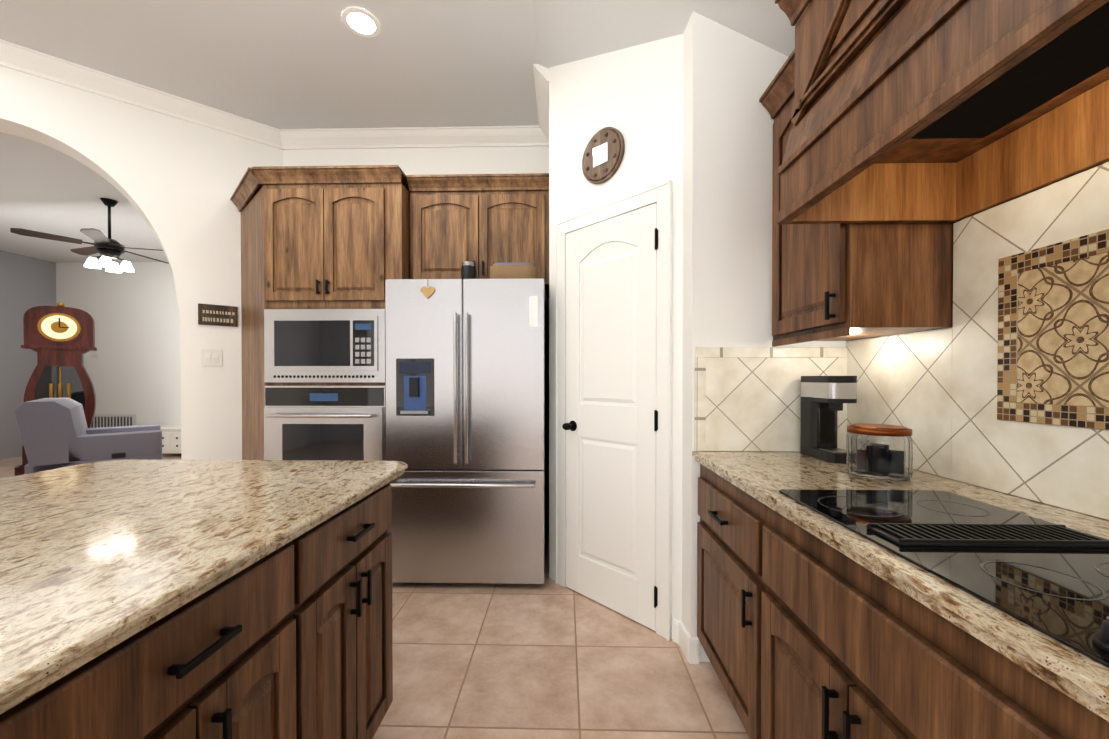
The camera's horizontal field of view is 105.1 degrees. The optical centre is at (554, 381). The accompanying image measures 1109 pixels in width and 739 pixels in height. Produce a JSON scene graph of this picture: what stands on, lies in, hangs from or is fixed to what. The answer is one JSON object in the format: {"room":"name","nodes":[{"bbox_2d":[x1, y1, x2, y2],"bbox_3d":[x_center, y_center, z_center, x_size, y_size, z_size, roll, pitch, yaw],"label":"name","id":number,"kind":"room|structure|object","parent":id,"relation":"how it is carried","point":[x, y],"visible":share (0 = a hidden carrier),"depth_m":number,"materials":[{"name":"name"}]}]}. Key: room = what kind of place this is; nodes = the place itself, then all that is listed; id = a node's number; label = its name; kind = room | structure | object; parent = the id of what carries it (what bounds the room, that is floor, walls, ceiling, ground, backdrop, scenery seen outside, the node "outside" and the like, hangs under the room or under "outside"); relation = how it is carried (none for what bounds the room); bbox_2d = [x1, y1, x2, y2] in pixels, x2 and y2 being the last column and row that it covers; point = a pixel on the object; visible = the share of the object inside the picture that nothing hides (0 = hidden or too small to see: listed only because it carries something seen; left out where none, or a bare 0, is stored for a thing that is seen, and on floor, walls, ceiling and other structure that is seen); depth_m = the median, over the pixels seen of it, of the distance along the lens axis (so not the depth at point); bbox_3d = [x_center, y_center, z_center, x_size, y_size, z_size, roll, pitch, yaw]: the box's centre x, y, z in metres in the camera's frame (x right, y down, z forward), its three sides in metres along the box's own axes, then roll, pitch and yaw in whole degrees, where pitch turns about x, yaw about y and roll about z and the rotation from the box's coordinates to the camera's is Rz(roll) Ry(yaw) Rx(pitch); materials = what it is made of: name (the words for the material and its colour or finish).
{"room":"kitchen","nodes":[
{"label":"kitchen","id":0,"kind":"room"},
{"bbox_2d":[0,453,749,738],"bbox_3d":[-3.578,1.230,2.182,10.070,0.050,10.000,0,1,1],"label":"floor","id":1,"kind":"structure","parent":0,"point":[549,658],"depth_m":1.76,"materials":[{"name":"tile"}]},
{"bbox_2d":[14,302,96,475],"bbox_3d":[-6.546,0.062,5.639,0.760,2.221,0.255,0,1,-44],"label":"grandfather clock","id":2,"kind":"object","parent":1,"relation":"on","point":[59,338],"visible":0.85,"depth_m":5.56,"materials":[{"name":"brown wood"}]},
{"bbox_2d":[14,398,161,473],"bbox_3d":[-4.968,0.683,4.632,0.999,1.000,1.063,0,1,-44],"label":"armchair","id":3,"kind":"object","parent":1,"relation":"on","point":[55,433],"visible":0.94,"depth_m":4.17,"materials":[{"name":"grey fabric"}]},
{"bbox_2d":[161,425,180,452],"bbox_3d":[-6.004,0.939,6.758,0.740,0.450,0.503,0,1,1],"label":"console","id":4,"kind":"object","parent":1,"relation":"on","point":[171,438],"visible":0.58,"depth_m":6.53,"materials":[{"name":"white wood"}]},
{"bbox_2d":[0,475,400,738],"bbox_3d":[-1.121,0.778,0.933,1.163,0.874,1.130,0,1,1],"label":"kitchen island","id":5,"kind":"object","parent":1,"relation":"on","point":[195,599],"depth_m":0.83,"materials":[{"name":"brown wood"}]},
{"bbox_2d":[0,459,407,706],"bbox_3d":[-1.144,0.325,0.987,1.193,0.029,1.284,0,1,1],"label":"island countertop","id":6,"kind":"structure","parent":5,"relation":"on","point":[90,553],"depth_m":0.85,"materials":[{"name":"beige stone"}]},
{"bbox_2d":[262,165,409,460],"bbox_3d":[-1.415,-0.080,3.031,0.887,2.556,0.668,0,1,1],"label":"tall cabinet","id":7,"kind":"object","parent":1,"relation":"on","point":[325,252],"depth_m":2.71,"materials":[{"name":"brown wood"}]},
{"bbox_2d":[385,261,548,583],"bbox_3d":[-0.509,0.231,2.841,0.918,1.936,0.917,0,1,1],"label":"fridge","id":8,"kind":"object","parent":1,"relation":"on","point":[467,398],"visible":0.94,"depth_m":2.44,"materials":[{"name":"grey metal"}]},
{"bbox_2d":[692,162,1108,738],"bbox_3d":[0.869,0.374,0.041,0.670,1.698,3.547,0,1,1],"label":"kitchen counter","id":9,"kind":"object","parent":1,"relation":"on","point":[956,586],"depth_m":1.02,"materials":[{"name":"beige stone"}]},
{"bbox_2d":[800,376,856,462],"bbox_3d":[1.066,0.138,1.661,0.104,0.320,0.220,0,1,1],"label":"coffee maker","id":10,"kind":"object","parent":9,"relation":"on","point":[824,399],"visible":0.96,"depth_m":1.66,"materials":[{"name":"black plastic"}]},
{"bbox_2d":[846,424,912,480],"bbox_3d":[1.038,0.221,1.362,0.170,0.159,0.170,0,1,1],"label":"glass jar","id":11,"kind":"object","parent":9,"relation":"on","point":[884,452],"visible":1,"depth_m":1.30,"materials":[{"name":"clear glass"}]},
{"bbox_2d":[0,0,809,262],"bbox_3d":[-3.578,-1.568,2.158,10.070,0.835,10.000,0,1,1],"label":"ceiling","id":12,"kind":"structure","parent":0,"point":[298,64],"depth_m":2.52,"materials":[{"name":"white paint"}]},
{"bbox_2d":[10,198,168,272],"bbox_3d":[-4.802,-1.586,4.637,1.280,0.738,1.223,0,1,1],"label":"ceiling fan","id":13,"kind":"object","parent":12,"relation":"hanging from","point":[108,249],"visible":1,"depth_m":4.51,"materials":[{"name":"black metal"}]},
{"bbox_2d":[342,7,380,37],"bbox_3d":[-1.040,-1.932,2.289,0.190,0.008,0.190,0,1,1],"label":"recessed light","id":14,"kind":"object","parent":12,"relation":"in","point":[361,20],"visible":1,"depth_m":2.28,"materials":[{"name":"white paint"}]},
{"bbox_2d":[0,11,1108,661],"bbox_3d":[-3.578,-0.365,2.168,9.970,3.140,9.900,0,1,1],"label":"wall","id":15,"kind":"structure","parent":0,"point":[686,113],"depth_m":2.59,"materials":[{"name":"white paint"}]},
{"bbox_2d":[90,350,98,355],"bbox_3d":[-7.627,-0.474,7.053,0.137,0.083,0.020,0,1,1],"label":"light switch","id":16,"kind":"object","parent":15,"relation":"in","point":[92,353],"depth_m":7.04,"materials":[{"name":"white plastic"}]},
{"bbox_2d":[90,414,135,427],"bbox_3d":[-7.323,0.654,7.055,0.768,0.218,0.020,0,1,1],"label":"air vent","id":17,"kind":"object","parent":15,"relation":"in","point":[108,420],"depth_m":7.05,"materials":[{"name":"white metal"}]},
{"bbox_2d":[201,349,221,365],"bbox_3d":[-2.491,-0.173,3.087,0.118,0.120,0.011,0,1,-41],"label":"light switch","id":18,"kind":"object","parent":15,"relation":"attached to","point":[210,357],"visible":1,"depth_m":3.09,"materials":[{"name":"white plastic"}]},
{"bbox_2d":[198,303,236,326],"bbox_3d":[-2.460,-0.484,3.106,0.225,0.149,0.018,0,1,-41],"label":"sign","id":19,"kind":"object","parent":15,"relation":"attached to","point":[215,315],"visible":1,"depth_m":3.10,"materials":[{"name":"brown wood"}]},
{"bbox_2d":[0,39,548,149],"bbox_3d":[-2.329,-1.883,2.264,4.576,0.105,2.314,0,1,1],"label":"crown molding","id":20,"kind":"structure","parent":15,"relation":"attached to","point":[20,58],"depth_m":3.14,"materials":[{"name":"white paint"}]},
{"bbox_2d":[406,173,548,297],"bbox_3d":[-0.497,-1.006,3.056,0.938,0.705,0.558,0,1,1],"label":"upper cabinet","id":21,"kind":"object","parent":15,"relation":"attached to","point":[484,223],"visible":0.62,"depth_m":2.82,"materials":[{"name":"brown wood"}]},
{"bbox_2d":[582,127,624,183],"bbox_3d":[0.250,-1.201,2.258,0.035,0.280,0.280,0,1,-44],"label":"round plaque","id":22,"kind":"object","parent":15,"relation":"attached to","point":[603,154],"visible":0.98,"depth_m":2.24,"materials":[{"name":"brown wood"}]},
{"bbox_2d":[555,180,672,640],"bbox_3d":[0.276,0.136,2.250,0.557,2.135,0.557,0,1,1],"label":"pantry door","id":23,"kind":"structure","parent":15,"relation":"in","point":[613,405],"depth_m":2.20,"materials":[{"name":"white paint"}]},
{"bbox_2d":[672,618,698,663],"bbox_3d":[-3.834,1.131,4.455,9.030,0.105,5.063,0,1,1],"label":"baseboard","id":24,"kind":"structure","parent":15,"relation":"attached to","point":[686,641],"depth_m":1.86,"materials":[{"name":"white paint"}]},
{"bbox_2d":[759,0,1108,346],"bbox_3d":[0.951,-0.666,1.055,0.554,1.050,1.497,0,1,1],"label":"upper cabinet","id":25,"kind":"object","parent":15,"relation":"attached to","point":[907,134],"visible":1,"depth_m":1.12,"materials":[{"name":"brown wood"}]}
]}

